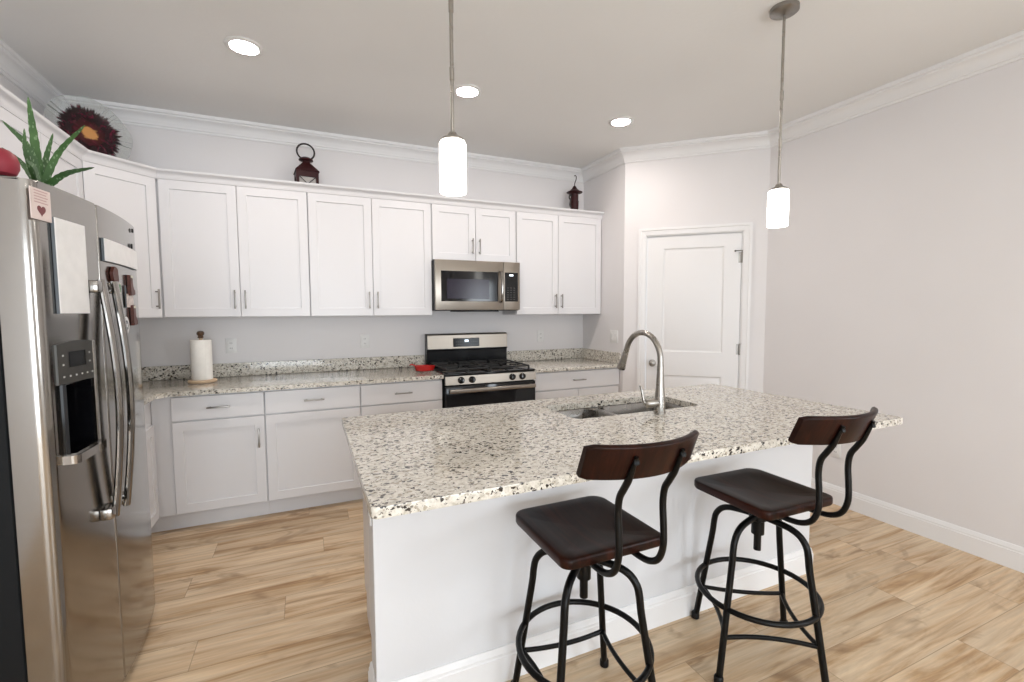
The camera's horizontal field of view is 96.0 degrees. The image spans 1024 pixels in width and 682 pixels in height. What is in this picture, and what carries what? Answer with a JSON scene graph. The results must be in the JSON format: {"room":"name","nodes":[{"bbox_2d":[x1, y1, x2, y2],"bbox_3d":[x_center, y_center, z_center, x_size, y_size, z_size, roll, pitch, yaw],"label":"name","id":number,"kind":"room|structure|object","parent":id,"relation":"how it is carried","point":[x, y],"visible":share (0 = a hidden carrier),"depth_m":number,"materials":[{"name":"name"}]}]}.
{"room":"kitchen","nodes":[
{"label":"kitchen","id":0,"kind":"room"},
{"bbox_2d":[0,74,54,123],"bbox_3d":[-1.462,0.037,-0.525,0.120,2.824,8.224,-2,4,-24],"label":"wall","id":1,"kind":"structure","parent":0,"point":[4,82],"depth_m":2.73,"materials":[{"name":"grey paint"}]},
{"bbox_2d":[0,39,63,115],"bbox_3d":[-1.351,-1.315,-0.627,0.084,0.112,8.104,-2,4,-24],"label":"trim","id":2,"kind":"structure","parent":1,"relation":"attached to","point":[13,67],"depth_m":2.69,"materials":[{"name":"white paint"}]},
{"bbox_2d":[0,106,83,198],"bbox_3d":[-2.444,-0.565,2.244,0.362,0.928,0.860,-2,4,-24],"label":"upper cabinet","id":3,"kind":"object","parent":1,"relation":"attached to","point":[73,184],"visible":0.02,"depth_m":2.26,"materials":[{"name":"white paint"}]},
{"bbox_2d":[55,116,583,366],"bbox_3d":[-1.168,-0.263,4.029,4.120,2.824,0.120,-2,4,-24],"label":"wall","id":4,"kind":"structure","parent":0,"point":[164,341],"depth_m":3.78,"materials":[{"name":"grey paint"}]},
{"bbox_2d":[82,161,162,317],"bbox_3d":[-2.626,-0.612,2.959,0.609,0.928,0.606,-2,4,-24],"label":"upper cabinet","id":5,"kind":"object","parent":4,"relation":"attached to","point":[130,196],"visible":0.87,"depth_m":2.95,"materials":[{"name":"white paint"}]},
{"bbox_2d":[45,95,131,156],"bbox_3d":[-2.665,-1.293,2.888,0.207,0.443,0.431,2,4,26],"label":"flower","id":6,"kind":"object","parent":5,"relation":"on","point":[97,135],"visible":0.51,"depth_m":2.87,"materials":[{"name":"brown plant"}]},
{"bbox_2d":[225,338,236,352],"bbox_3d":[-2.155,0.036,3.538,0.072,0.116,0.008,-2,4,-24],"label":"power outlet","id":7,"kind":"object","parent":4,"relation":"attached to","point":[231,345],"visible":1,"depth_m":3.54,"materials":[{"name":"white plastic"}]},
{"bbox_2d":[155,179,310,317],"bbox_3d":[-1.987,-0.641,3.373,0.915,0.928,0.362,-2,4,-24],"label":"upper cabinet","id":8,"kind":"object","parent":4,"relation":"attached to","point":[225,250],"visible":1,"depth_m":3.23,"materials":[{"name":"white paint"}]},
{"bbox_2d":[55,95,582,182],"bbox_3d":[-1.133,-1.610,3.847,4.120,0.112,0.084,-2,4,-24],"label":"trim","id":9,"kind":"structure","parent":4,"relation":"attached to","point":[127,114],"depth_m":3.59,"materials":[{"name":"white paint"}]},
{"bbox_2d":[360,334,368,347],"bbox_3d":[-1.256,0.001,3.936,0.072,0.116,0.008,-2,4,-24],"label":"power outlet","id":10,"kind":"object","parent":4,"relation":"attached to","point":[364,338],"visible":1,"depth_m":3.93,"materials":[{"name":"white plastic"}]},
{"bbox_2d":[307,192,431,315],"bbox_3d":[-1.143,-0.670,3.747,0.929,0.928,0.362,-2,4,-24],"label":"upper cabinet","id":11,"kind":"object","parent":4,"relation":"attached to","point":[368,256],"visible":0.99,"depth_m":3.60,"materials":[{"name":"white paint"}]},
{"bbox_2d":[0,84,603,218],"bbox_3d":[-0.650,-1.115,3.168,3.815,0.059,1.158,-2,4,-24],"label":"crown molding","id":12,"kind":"structure","parent":11,"relation":"attached to","point":[9,101],"depth_m":3.22,"materials":[{"name":"white paint"}]},
{"bbox_2d":[293,143,319,183],"bbox_3d":[-1.579,-1.317,3.538,0.168,0.394,0.168,-2,4,-30],"label":"candle lantern","id":13,"kind":"object","parent":11,"relation":"on","point":[306,172],"visible":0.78,"depth_m":3.49,"materials":[{"name":"red paint"}]},
{"bbox_2d":[431,204,515,261],"bbox_3d":[-0.371,-0.925,4.074,0.761,0.468,0.362,-2,4,-24],"label":"upper cabinet","id":14,"kind":"object","parent":4,"relation":"attached to","point":[457,232],"visible":0.96,"depth_m":3.93,"materials":[{"name":"white paint"}]},
{"bbox_2d":[431,259,519,311],"bbox_3d":[-0.347,-0.471,4.054,0.758,0.428,0.471,-2,4,-24],"label":"microwave","id":15,"kind":"object","parent":14,"relation":"attached to","point":[457,285],"visible":1,"depth_m":3.88,"materials":[{"name":"silver metal"}]},
{"bbox_2d":[537,330,543,341],"bbox_3d":[0.286,-0.051,4.618,0.072,0.116,0.008,-2,4,-24],"label":"power outlet","id":16,"kind":"object","parent":4,"relation":"attached to","point":[540,333],"visible":1,"depth_m":4.62,"materials":[{"name":"white plastic"}]},
{"bbox_2d":[502,212,600,314],"bbox_3d":[0.394,-0.721,4.427,0.909,0.928,0.362,-2,4,-24],"label":"upper cabinet","id":17,"kind":"object","parent":4,"relation":"attached to","point":[559,257],"visible":0.98,"depth_m":4.28,"materials":[{"name":"white paint"}]},
{"bbox_2d":[566,175,581,208],"bbox_3d":[0.609,-1.404,4.495,0.156,0.423,0.156,-2,4,-24],"label":"candle lantern","id":18,"kind":"object","parent":17,"relation":"on","point":[574,203],"visible":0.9,"depth_m":4.46,"materials":[{"name":"red paint"}]},
{"bbox_2d":[0,0,1023,167],"bbox_3d":[0.875,-1.496,0.351,5.195,0.100,8.344,-2,4,-24],"label":"ceiling","id":19,"kind":"structure","parent":0,"point":[551,76],"depth_m":2.60,"materials":[{"name":"grey paint"}]},
{"bbox_2d":[223,36,263,56],"bbox_3d":[-1.431,-1.570,2.462,0.188,0.009,0.188,-2,4,-24],"label":"recessed light","id":20,"kind":"object","parent":19,"relation":"in","point":[243,46],"visible":1,"depth_m":2.45,"materials":[{"name":"white plastic"}]},
{"bbox_2d":[439,0,466,195],"bbox_3d":[-0.203,-1.011,1.544,0.124,1.014,0.124,-2,4,-24],"label":"pendant light","id":21,"kind":"object","parent":19,"relation":"hanging from","point":[452,147],"visible":1,"depth_m":1.54,"materials":[{"name":"white glass"}]},
{"bbox_2d":[454,84,481,98],"bbox_3d":[-0.289,-1.608,2.976,0.188,0.009,0.188,-2,4,-24],"label":"recessed light","id":22,"kind":"object","parent":19,"relation":"in","point":[468,91],"visible":0.96,"depth_m":2.96,"materials":[{"name":"white plastic"}]},
{"bbox_2d":[608,116,633,126],"bbox_3d":[0.820,-1.645,3.465,0.188,0.009,0.188,-2,4,-24],"label":"recessed light","id":23,"kind":"object","parent":19,"relation":"in","point":[622,121],"visible":1,"depth_m":3.45,"materials":[{"name":"white plastic"}]},
{"bbox_2d":[767,0,799,227],"bbox_3d":[1.285,-1.061,2.203,0.124,1.014,0.124,-2,4,-24],"label":"pendant light","id":24,"kind":"object","parent":19,"relation":"hanging from","point":[778,196],"visible":1,"depth_m":2.19,"materials":[{"name":"satin nickel"},{"name":"frosted white glowing glass"}]},
{"bbox_2d":[124,499,1023,681],"bbox_3d":[0.888,1.397,0.541,5.195,0.050,8.344,-2,4,-24],"label":"floor","id":25,"kind":"structure","parent":0,"point":[280,596],"depth_m":2.13,"materials":[{"name":"brown wood"}]},
{"bbox_2d":[0,176,154,681],"bbox_3d":[-1.822,0.417,1.607,0.864,1.781,0.862,-2,4,-24],"label":"refrigerator","id":26,"kind":"object","parent":25,"relation":"on","point":[77,589],"visible":1,"depth_m":1.41,"materials":[{"name":"silver metal"}]},
{"bbox_2d":[0,148,19,176],"bbox_3d":[-1.668,-0.539,1.504,0.092,0.178,0.092,-2,4,-24],"label":"ornament","id":27,"kind":"object","parent":26,"relation":"on","point":[9,163],"visible":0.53,"depth_m":1.49,"materials":[{"name":"ceramic"}]},
{"bbox_2d":[29,186,51,222],"bbox_3d":[-1.351,-0.390,1.322,0.003,0.088,0.080,-1,4,-15],"label":"greeting card","id":28,"kind":"object","parent":26,"relation":"attached to","point":[40,202],"visible":1,"depth_m":1.32,"materials":[{"name":"pink"}]},
{"bbox_2d":[2,97,93,190],"bbox_3d":[-1.731,-0.676,1.712,0.316,0.425,0.224,3,5,40],"label":"aloe plant","id":29,"kind":"object","parent":26,"relation":"on","point":[37,168],"visible":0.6,"depth_m":1.72,"materials":[{"name":"green plant"}]},
{"bbox_2d":[51,217,89,313],"bbox_3d":[-1.382,-0.229,1.446,0.011,0.287,0.155,-1,4,-17],"label":"notice board","id":30,"kind":"object","parent":26,"relation":"attached to","point":[68,238],"visible":1,"depth_m":1.43,"materials":[{"name":"white paper"}]},
{"bbox_2d":[110,266,118,281],"bbox_3d":[-1.484,-0.245,1.721,0.010,0.063,0.058,-2,4,-24],"label":"magnet","id":31,"kind":"object","parent":26,"relation":"attached to","point":[114,276],"visible":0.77,"depth_m":1.71,"materials":[{"name":"brown plastic"}]},
{"bbox_2d":[101,238,137,269],"bbox_3d":[-1.547,-0.338,1.833,0.019,0.081,0.434,-2,4,-27],"label":"notice board","id":32,"kind":"object","parent":26,"relation":"attached to","point":[112,252],"visible":1,"depth_m":1.76,"materials":[{"name":"white paper"}]},
{"bbox_2d":[125,317,128,332],"bbox_3d":[-1.539,-0.063,1.842,0.004,0.068,0.068,-2,4,-27],"label":"round sticker","id":33,"kind":"object","parent":26,"relation":"attached to","point":[127,320],"visible":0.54,"depth_m":1.85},
{"bbox_2d":[124,286,133,307],"bbox_3d":[-1.569,-0.179,1.891,0.003,0.090,0.126,-2,4,-28],"label":"photo magnet","id":34,"kind":"object","parent":26,"relation":"attached to","point":[129,301],"visible":0.86,"depth_m":1.87},
{"bbox_2d":[126,294,133,306],"bbox_3d":[-1.572,-0.166,1.896,0.002,0.054,0.114,-2,4,-28],"label":"print","id":35,"kind":"object","parent":34,"relation":"attached to","point":[130,301],"depth_m":1.89},
{"bbox_2d":[127,275,134,295],"bbox_3d":[-1.573,-0.230,1.906,0.014,0.086,0.071,-2,4,-28],"label":"magnet","id":36,"kind":"object","parent":26,"relation":"attached to","point":[131,291],"visible":1,"depth_m":1.88,"materials":[{"name":"orange plastic"}]},
{"bbox_2d":[130,305,137,325],"bbox_3d":[-1.584,-0.109,1.934,0.014,0.086,0.071,-2,4,-29],"label":"magnet","id":37,"kind":"object","parent":26,"relation":"attached to","point":[134,321],"visible":1,"depth_m":1.91,"materials":[{"name":"brown plastic"}]},
{"bbox_2d":[144,402,158,528],"bbox_3d":[-2.449,0.805,2.659,0.604,0.884,1.462,-2,4,-24],"label":"base cabinet","id":38,"kind":"object","parent":25,"relation":"on","point":[150,437],"visible":0.11,"depth_m":2.81,"materials":[{"name":"white paint"}]},
{"bbox_2d":[142,355,443,404],"bbox_3d":[-1.612,0.270,2.997,2.440,0.132,1.464,-2,4,-24],"label":"countertop","id":39,"kind":"structure","parent":38,"relation":"on","point":[158,381],"depth_m":3.47,"materials":[{"name":"stone"}]},
{"bbox_2d":[187,331,216,383],"bbox_3d":[-2.191,0.109,3.253,0.176,0.362,0.176,-2,4,-24],"label":"towel holder","id":40,"kind":"object","parent":39,"relation":"on","point":[200,334],"visible":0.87,"depth_m":3.22,"materials":[{"name":"brown wood"}]},
{"bbox_2d":[190,339,212,380],"bbox_3d":[-2.191,0.131,3.255,0.129,0.280,0.128,-2,4,-24],"label":"paper towel roll","id":41,"kind":"object","parent":40,"relation":"on","point":[200,350],"visible":0.98,"depth_m":3.20,"materials":[{"name":"white paper"}]},
{"bbox_2d":[410,364,434,371],"bbox_3d":[-0.741,0.218,3.807,0.208,0.060,0.106,-1,4,-6],"label":"spoon rest","id":42,"kind":"object","parent":39,"relation":"on","point":[420,368],"visible":1,"depth_m":3.77,"materials":[{"name":"red ceramic"}]},
{"bbox_2d":[151,391,269,532],"bbox_3d":[-2.092,0.764,3.251,0.680,0.884,0.658,-2,4,-24],"label":"base cabinet","id":43,"kind":"object","parent":25,"relation":"on","point":[211,449],"visible":0.92,"depth_m":3.00,"materials":[{"name":"white paint"}]},
{"bbox_2d":[264,384,361,513],"bbox_3d":[-1.499,0.744,3.513,0.615,0.884,0.658,-2,4,-24],"label":"base cabinet","id":44,"kind":"object","parent":25,"relation":"on","point":[310,463],"visible":0.9,"depth_m":3.24,"materials":[{"name":"white paint"}]},
{"bbox_2d":[360,379,441,498],"bbox_3d":[-0.938,0.726,3.762,0.611,0.884,0.658,-2,4,-24],"label":"base cabinet","id":45,"kind":"object","parent":25,"relation":"on","point":[406,396],"visible":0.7,"depth_m":3.46,"materials":[{"name":"white paint"}]},
{"bbox_2d":[425,332,535,407],"bbox_3d":[-0.281,0.532,3.999,0.778,1.174,0.722,-2,4,-24],"label":"gas range","id":46,"kind":"object","parent":25,"relation":"on","point":[475,368],"visible":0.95,"depth_m":3.83,"materials":[{"name":"silver metal"}]},
{"bbox_2d":[429,359,534,375],"bbox_3d":[-0.283,0.218,3.980,0.778,0.052,0.599,-2,4,-24],"label":"cooktop","id":47,"kind":"object","parent":46,"relation":"in","point":[446,367],"depth_m":3.84,"materials":[{"name":"metal"}]},
{"bbox_2d":[534,368,618,399],"bbox_3d":[0.470,0.678,4.385,0.889,0.884,0.658,-2,4,-24],"label":"base cabinet","id":48,"kind":"object","parent":25,"relation":"on","point":[558,384],"visible":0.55,"depth_m":4.08,"materials":[{"name":"white paint"}]},
{"bbox_2d":[507,348,620,372],"bbox_3d":[0.466,0.171,4.358,0.892,0.132,0.654,-2,4,-24],"label":"countertop","id":49,"kind":"structure","parent":48,"relation":"on","point":[548,360],"depth_m":4.49,"materials":[{"name":"stone"}]},
{"bbox_2d":[362,407,812,681],"bbox_3d":[0.436,0.816,2.302,2.284,0.884,0.679,-2,4,-24],"label":"kitchen island","id":50,"kind":"object","parent":25,"relation":"on","point":[446,587],"visible":0.46,"depth_m":1.77,"materials":[{"name":"white paint"}]},
{"bbox_2d":[367,508,371,525],"bbox_3d":[-0.490,0.563,1.579,0.008,0.116,0.072,-2,4,-24],"label":"power outlet","id":51,"kind":"object","parent":50,"relation":"attached to","point":[369,517],"visible":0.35,"depth_m":1.56,"materials":[{"name":"white plastic"}]},
{"bbox_2d":[342,384,902,519],"bbox_3d":[0.498,0.368,2.127,2.345,0.030,1.087,-2,4,-24],"label":"island countertop","id":52,"kind":"structure","parent":50,"relation":"on","point":[409,462],"depth_m":1.81,"materials":[{"name":"stone"}]},
{"bbox_2d":[556,402,683,418],"bbox_3d":[0.574,0.466,2.397,0.789,0.199,0.346,-2,4,-24],"label":"sink","id":53,"kind":"object","parent":52,"relation":"in","point":[582,413],"visible":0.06,"depth_m":2.54,"materials":[{"name":"grey metal"}]},
{"bbox_2d":[617,330,665,413],"bbox_3d":[0.613,0.141,2.332,0.144,0.395,0.355,-2,4,-24],"label":"faucet","id":54,"kind":"object","parent":52,"relation":"on","point":[658,403],"visible":1,"depth_m":2.21,"materials":[{"name":"grey metal"}]},
{"bbox_2d":[511,429,698,681],"bbox_3d":[0.271,0.777,1.497,0.465,1.066,0.604,-2,4,-24],"label":"bar stool","id":55,"kind":"object","parent":25,"relation":"on","point":[582,534],"visible":1,"depth_m":1.45,"materials":[{"name":"brown wood"}]},
{"bbox_2d":[691,407,877,681],"bbox_3d":[1.026,0.753,1.798,0.530,1.064,0.597,0,4,1],"label":"bar stool","id":56,"kind":"object","parent":25,"relation":"on","point":[761,495],"visible":1,"depth_m":1.74,"materials":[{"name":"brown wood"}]},
{"bbox_2d":[583,164,624,391],"bbox_3d":[0.907,-0.308,4.577,0.120,2.824,0.799,-2,4,-24],"label":"wall","id":57,"kind":"structure","parent":0,"point":[605,193],"depth_m":4.36,"materials":[{"name":"grey paint"}]},
{"bbox_2d":[581,148,624,182],"bbox_3d":[0.840,-1.654,4.375,0.084,0.112,0.715,-2,4,-24],"label":"trim","id":58,"kind":"structure","parent":57,"relation":"attached to","point":[615,159],"depth_m":4.33,"materials":[{"name":"white paint"}]},
{"bbox_2d":[610,330,617,342],"bbox_3d":[0.956,-0.042,4.327,0.009,0.116,0.116,-2,4,-24],"label":"light switch","id":59,"kind":"object","parent":57,"relation":"attached to","point":[613,333],"visible":1,"depth_m":4.32,"materials":[{"name":"white plastic"}]},
{"bbox_2d":[623,148,770,391],"bbox_3d":[1.595,-0.276,4.038,1.195,2.824,0.100,1,4,19],"label":"wall","id":60,"kind":"structure","parent":0,"point":[729,187],"depth_m":3.91,"materials":[{"name":"grey paint"}]},
{"bbox_2d":[645,232,742,389],"bbox_3d":[1.563,0.107,4.014,0.766,2.039,0.104,1,4,19],"label":"door","id":61,"kind":"structure","parent":60,"relation":"in","point":[694,281],"depth_m":4.00,"materials":[{"name":"white paint"}]},
{"bbox_2d":[637,222,752,389],"bbox_3d":[1.574,0.072,4.059,0.906,2.126,0.119,1,4,19],"label":"trim","id":62,"kind":"structure","parent":60,"relation":"attached to","point":[746,228],"depth_m":3.90,"materials":[{"name":"white paint"}]},
{"bbox_2d":[620,130,769,162],"bbox_3d":[1.518,-1.624,3.877,1.182,0.112,0.084,1,4,19],"label":"trim","id":63,"kind":"structure","parent":60,"relation":"attached to","point":[752,140],"depth_m":3.86,"materials":[{"name":"white paint"}]},
{"bbox_2d":[763,59,1023,546],"bbox_3d":[3.477,-0.075,0.851,0.120,2.824,6.741,-2,4,-24],"label":"wall","id":64,"kind":"structure","parent":0,"point":[895,280],"depth_m":2.85,"materials":[{"name":"grey paint"}]},
{"bbox_2d":[830,444,840,457],"bbox_3d":[2.338,0.781,3.331,0.008,0.116,0.072,-2,4,-24],"label":"power outlet","id":65,"kind":"object","parent":64,"relation":"attached to","point":[836,452],"visible":0.54,"depth_m":3.32,"materials":[{"name":"white plastic"}]},
{"bbox_2d":[768,30,1023,147],"bbox_3d":[3.398,-1.422,0.676,0.084,0.112,6.641,-2,4,-24],"label":"trim","id":66,"kind":"structure","parent":64,"relation":"attached to","point":[1009,49],"depth_m":2.82,"materials":[{"name":"white paint"}]},
{"bbox_2d":[811,478,1023,572],"bbox_3d":[3.442,1.273,0.867,0.015,0.133,6.641,-2,4,-24],"label":"baseboard","id":67,"kind":"structure","parent":64,"relation":"attached to","point":[998,551],"depth_m":2.80,"materials":[{"name":"white paint"}]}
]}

